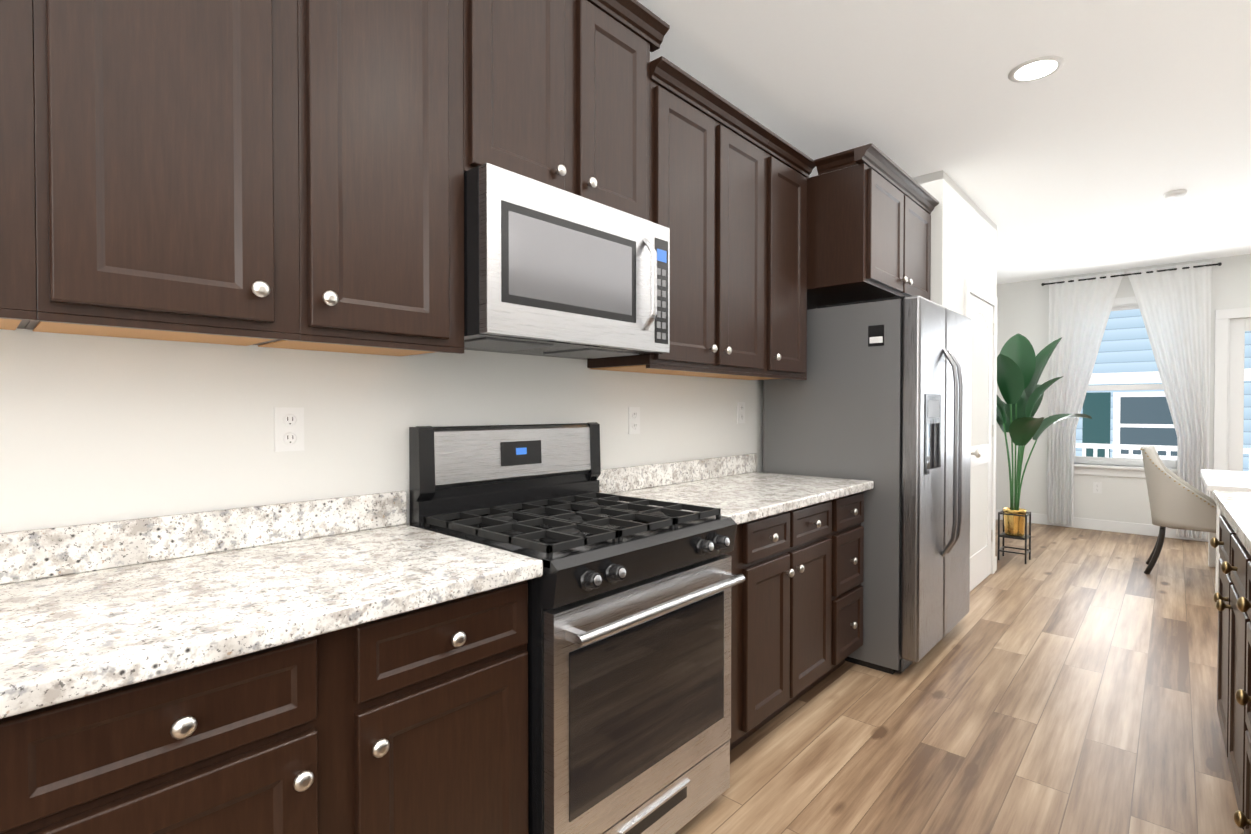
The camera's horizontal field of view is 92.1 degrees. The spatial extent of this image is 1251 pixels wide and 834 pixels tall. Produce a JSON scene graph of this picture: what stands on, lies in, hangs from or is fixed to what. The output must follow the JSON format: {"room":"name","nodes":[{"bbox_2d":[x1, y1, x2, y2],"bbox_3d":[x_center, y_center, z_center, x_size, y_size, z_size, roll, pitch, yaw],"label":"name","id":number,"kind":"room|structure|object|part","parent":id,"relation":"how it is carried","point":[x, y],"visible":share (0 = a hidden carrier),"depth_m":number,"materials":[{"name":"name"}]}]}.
{"room":"kitchen","nodes":[
{"label":"kitchen","id":0,"kind":"room"},
{"bbox_2d":[0,328,763,532],"bbox_3d":[0.632,-0.124,3.235,0.001,2.680,10.250,1,1,42],"label":"wall","id":1,"kind":"structure","parent":0,"point":[96,429],"depth_m":1.53,"materials":[{"name":"white paint"}]},
{"bbox_2d":[0,0,35,329],"bbox_3d":[-1.233,-0.710,0.925,0.342,1.073,0.405,1,1,42],"label":"upper cabinet","id":2,"kind":"object","parent":1,"relation":"attached to","point":[17,298],"depth_m":0.98,"materials":[{"name":"brown wood"}]},
{"bbox_2d":[24,0,303,347],"bbox_3d":[-0.960,-0.714,1.224,0.342,1.073,0.405,1,1,42],"label":"upper cabinet","id":3,"kind":"object","parent":1,"relation":"attached to","point":[286,174],"depth_m":1.12,"materials":[{"name":"brown wood"}]},
{"bbox_2d":[274,407,303,451],"bbox_3d":[-0.878,0.032,1.576,0.008,0.114,0.070,1,1,42],"label":"electrical outlet","id":4,"kind":"object","parent":1,"relation":"attached to","point":[288,429],"visible":1,"depth_m":1.57,"materials":[{"name":"white plastic"}]},
{"bbox_2d":[272,0,475,355],"bbox_3d":[-0.680,-0.718,1.531,0.342,1.073,0.425,1,1,42],"label":"upper cabinet","id":5,"kind":"object","parent":1,"relation":"attached to","point":[390,85],"depth_m":1.42,"materials":[{"name":"brown wood"}]},
{"bbox_2d":[476,0,579,195],"bbox_3d":[-0.411,-1.018,1.821,0.342,0.730,0.370,1,1,42],"label":"upper cabinet","id":6,"kind":"object","parent":1,"relation":"attached to","point":[528,51],"depth_m":1.73,"materials":[{"name":"brown wood"}]},
{"bbox_2d":[464,163,669,359],"bbox_3d":[-0.236,-0.433,1.932,0.461,0.437,0.752,1,1,42],"label":"microwave","id":7,"kind":"object","parent":6,"relation":"attached to","point":[550,271],"visible":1,"depth_m":1.72,"materials":[{"name":"silver metal"}]},
{"bbox_2d":[580,0,659,224],"bbox_3d":[-0.156,-1.022,2.101,0.342,0.730,0.389,1,1,42],"label":"upper cabinet","id":8,"kind":"object","parent":1,"relation":"attached to","point":[620,85],"depth_m":2.01,"materials":[{"name":"brown wood"}]},
{"bbox_2d":[628,407,639,433],"bbox_3d":[0.039,0.015,2.581,0.008,0.114,0.070,1,1,42],"label":"electrical outlet","id":9,"kind":"object","parent":1,"relation":"attached to","point":[633,420],"visible":1,"depth_m":2.57,"materials":[{"name":"white plastic"}]},
{"bbox_2d":[587,56,771,379],"bbox_3d":[0.247,-0.731,2.546,0.342,1.073,0.803,1,1,42],"label":"upper cabinet","id":10,"kind":"object","parent":1,"relation":"attached to","point":[716,160],"depth_m":2.41,"materials":[{"name":"brown wood"}]},
{"bbox_2d":[737,402,744,422],"bbox_3d":[0.619,-0.023,3.216,0.008,0.114,0.070,1,1,42],"label":"electrical outlet","id":11,"kind":"object","parent":1,"relation":"attached to","point":[740,412],"visible":1,"depth_m":3.21,"materials":[{"name":"white plastic"}]},
{"bbox_2d":[744,132,815,379],"bbox_3d":[0.664,-0.737,3.004,0.342,1.073,0.436,1,1,42],"label":"upper cabinet","id":12,"kind":"object","parent":1,"relation":"attached to","point":[792,294],"depth_m":2.90,"materials":[{"name":"brown wood"}]},
{"bbox_2d":[812,144,935,308],"bbox_3d":[1.265,-0.967,3.448,0.627,0.625,1.032,1,1,42],"label":"upper cabinet","id":13,"kind":"object","parent":1,"relation":"attached to","point":[871,222],"depth_m":3.01,"materials":[{"name":"brown wood"}]},
{"bbox_2d":[637,0,1250,283],"bbox_3d":[2.546,-1.442,1.607,5.400,0.001,10.450,1,1,42],"label":"ceiling","id":14,"kind":"structure","parent":0,"point":[1107,136],"depth_m":2.79,"materials":[{"name":"white paint"}]},
{"bbox_2d":[1008,55,1064,82],"bbox_3d":[1.715,-1.450,2.521,0.196,0.009,0.196,1,1,42],"label":"recessed light","id":15,"kind":"object","parent":14,"relation":"in","point":[1037,68],"visible":1,"depth_m":2.51,"materials":[{"name":"white plastic"}]},
{"bbox_2d":[1164,189,1186,198],"bbox_3d":[3.604,-1.458,3.952,0.116,0.030,0.116,1,1,42],"label":"smoke detector","id":16,"kind":"object","parent":14,"relation":"attached to","point":[1178,193],"visible":1,"depth_m":3.93,"materials":[{"name":"white plastic"}]},
{"bbox_2d":[912,170,996,591],"bbox_3d":[2.159,-0.138,4.348,0.754,2.680,1.468,1,1,42],"label":"wall","id":17,"kind":"structure","parent":0,"point":[963,253],"depth_m":4.22,"materials":[{"name":"white paint"}]},
{"bbox_3d":[2.546,0.145,4.295,0.104,2.115,0.910,1,1,42],"label":"pantry door","id":18,"kind":"part","parent":17,"relation":"part of","materials":[{"name":"white wood"}]},
{"bbox_2d":[675,519,1243,833],"bbox_3d":[2.546,1.237,1.642,5.400,0.001,10.450,1,1,42],"label":"floor","id":19,"kind":"structure","parent":0,"point":[1063,680],"depth_m":2.41,"materials":[{"name":"brown wood"}]},
{"bbox_2d":[0,626,351,833],"bbox_3d":[-0.895,0.807,1.118,0.608,0.876,0.464,1,1,42],"label":"base cabinet","id":20,"kind":"object","parent":19,"relation":"on","point":[258,742],"depth_m":0.93,"materials":[{"name":"brown wood"}]},
{"bbox_2d":[0,491,542,718],"bbox_3d":[-1.470,0.307,0.452,0.649,0.138,3.096,1,1,42],"label":"countertop","id":21,"kind":"structure","parent":20,"relation":"on","point":[89,609],"depth_m":1.19,"materials":[{"name":"white stone"}]},
{"bbox_2d":[352,580,527,833],"bbox_3d":[-0.590,0.802,1.453,0.608,0.876,0.443,1,1,42],"label":"base cabinet","id":22,"kind":"object","parent":19,"relation":"on","point":[413,722],"depth_m":1.24,"materials":[{"name":"brown wood"}]},
{"bbox_2d":[409,422,744,833],"bbox_3d":[-0.129,0.631,1.849,0.718,1.208,0.752,1,1,42],"label":"range","id":23,"kind":"object","parent":19,"relation":"on","point":[629,666],"visible":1,"depth_m":1.67,"materials":[{"name":"silver metal"}]},
{"bbox_2d":[723,498,838,750],"bbox_3d":[0.385,0.788,2.521,0.608,0.876,0.917,1,1,42],"label":"base cabinet","id":24,"kind":"object","parent":19,"relation":"on","point":[796,613],"depth_m":2.31,"materials":[{"name":"brown wood"}]},
{"bbox_2d":[597,453,873,524],"bbox_3d":[0.520,0.279,2.632,0.649,0.138,1.272,1,1,42],"label":"countertop","id":25,"kind":"structure","parent":24,"relation":"on","point":[738,489],"depth_m":2.58,"materials":[{"name":"white stone"}]},
{"bbox_2d":[839,492,863,666],"bbox_3d":[0.814,0.782,2.991,0.608,0.876,0.357,1,1,42],"label":"base cabinet","id":26,"kind":"object","parent":19,"relation":"on","point":[851,507],"depth_m":2.80,"materials":[{"name":"brown wood"}]},
{"bbox_2d":[763,296,971,673],"bbox_3d":[1.395,0.322,3.358,0.868,1.785,0.950,1,1,42],"label":"refrigerator","id":27,"kind":"object","parent":19,"relation":"on","point":[880,397],"visible":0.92,"depth_m":2.93,"materials":[{"name":"silver metal"}]},
{"bbox_3d":[1.455,0.287,2.942,0.082,1.696,0.413,1,1,42],"label":"door","id":28,"kind":"part","parent":27,"relation":"part of","materials":[{"name":"silver metal"}]},
{"bbox_3d":[1.554,0.180,2.943,0.075,1.049,0.401,1,1,42],"label":"handle","id":29,"kind":"part","parent":27,"relation":"part of","materials":[{"name":"silver metal"}]},
{"bbox_3d":[1.777,0.282,3.295,0.082,1.696,0.527,1,1,42],"label":"door","id":30,"kind":"part","parent":27,"relation":"part of","materials":[{"name":"silver metal"}]},
{"bbox_2d":[996,334,1091,563],"bbox_3d":[3.313,0.241,4.954,0.782,1.905,0.719,1,1,42],"label":"potted plant","id":31,"kind":"object","parent":19,"relation":"on","point":[1021,365],"visible":0.9,"depth_m":5.00,"materials":[{"name":"green plant"}]},
{"bbox_2d":[1140,446,1215,573],"bbox_3d":[4.276,0.722,4.599,0.540,0.967,0.517,1,1,42],"label":"dining chair","id":32,"kind":"object","parent":19,"relation":"on","point":[1176,501],"visible":0.75,"depth_m":4.49,"materials":[{"name":"beige fabric"}]},
{"bbox_2d":[1201,469,1250,592],"bbox_3d":[4.635,0.823,4.096,1.030,0.765,1.400,1,1,42],"label":"table","id":33,"kind":"object","parent":19,"relation":"on","point":[1226,480],"visible":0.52,"depth_m":4.17,"materials":[{"name":"white"}]},
{"bbox_2d":[1210,511,1243,598],"bbox_3d":[2.320,0.800,1.615,1.077,0.876,0.885,1,1,42],"label":"base cabinet","id":34,"kind":"object","parent":19,"relation":"on","point":[1227,534],"depth_m":2.12,"materials":[{"name":"brown wood"}]},
{"bbox_2d":[1214,543,1250,730],"bbox_3d":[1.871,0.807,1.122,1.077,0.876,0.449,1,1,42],"label":"base cabinet","id":35,"kind":"object","parent":19,"relation":"on","point":[1234,560],"depth_m":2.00,"materials":[{"name":"brown wood"}]},
{"bbox_2d":[1222,575,1250,833],"bbox_3d":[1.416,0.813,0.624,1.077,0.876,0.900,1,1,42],"label":"base cabinet","id":36,"kind":"object","parent":19,"relation":"on","point":[1232,597],"depth_m":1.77,"materials":[{"name":"brown wood"}]},
{"bbox_2d":[1213,491,1250,555],"bbox_3d":[1.531,0.351,0.702,1.084,0.044,3.970,1,1,42],"label":"countertop","id":37,"kind":"structure","parent":36,"relation":"on","point":[1234,508],"depth_m":2.04,"materials":[{"name":"white stone"}]},
{"bbox_2d":[996,254,1250,524],"bbox_3d":[6.035,-0.151,5.298,5.200,2.680,0.200,1,1,42],"label":"wall","id":38,"kind":"structure","parent":0,"point":[1023,308],"depth_m":6.32,"materials":[{"name":"white paint"}]},
{"bbox_2d":[1093,482,1101,493],"bbox_3d":[4.912,0.736,6.275,0.070,0.114,0.008,1,1,42],"label":"electrical outlet","id":39,"kind":"object","parent":38,"relation":"attached to","point":[1097,487],"visible":1,"depth_m":6.27,"materials":[{"name":"white plastic"}]},
{"bbox_2d":[996,510,1208,541],"bbox_3d":[4.823,1.120,6.354,1.950,0.110,0.017,1,1,42],"label":"baseboard","id":40,"kind":"structure","parent":38,"relation":"attached to","point":[1121,527],"depth_m":6.19,"materials":[{"name":"white"}]},
{"bbox_2d":[1041,261,1221,538],"bbox_3d":[5.018,-0.159,6.075,1.386,2.595,0.140,1,1,42],"label":"curtain","id":41,"kind":"object","parent":38,"relation":"attached to","point":[1174,303],"visible":0.92,"depth_m":5.90,"materials":[{"name":"white fabric"}]},
{"bbox_2d":[1213,307,1250,470],"bbox_3d":[6.259,0.097,5.087,1.860,2.190,0.103,1,1,42],"label":"window","id":42,"kind":"structure","parent":38,"relation":"in","point":[1229,393],"depth_m":5.62,"materials":[{"name":"white"}]},
{"label":"outside","id":43,"kind":"structure","parent":0,"visible":0},
{"bbox_2d":[1076,309,1250,471],"bbox_3d":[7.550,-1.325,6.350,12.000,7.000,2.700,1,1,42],"label":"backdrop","id":44,"kind":"structure","parent":43,"point":[1125,423],"depth_m":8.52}
]}

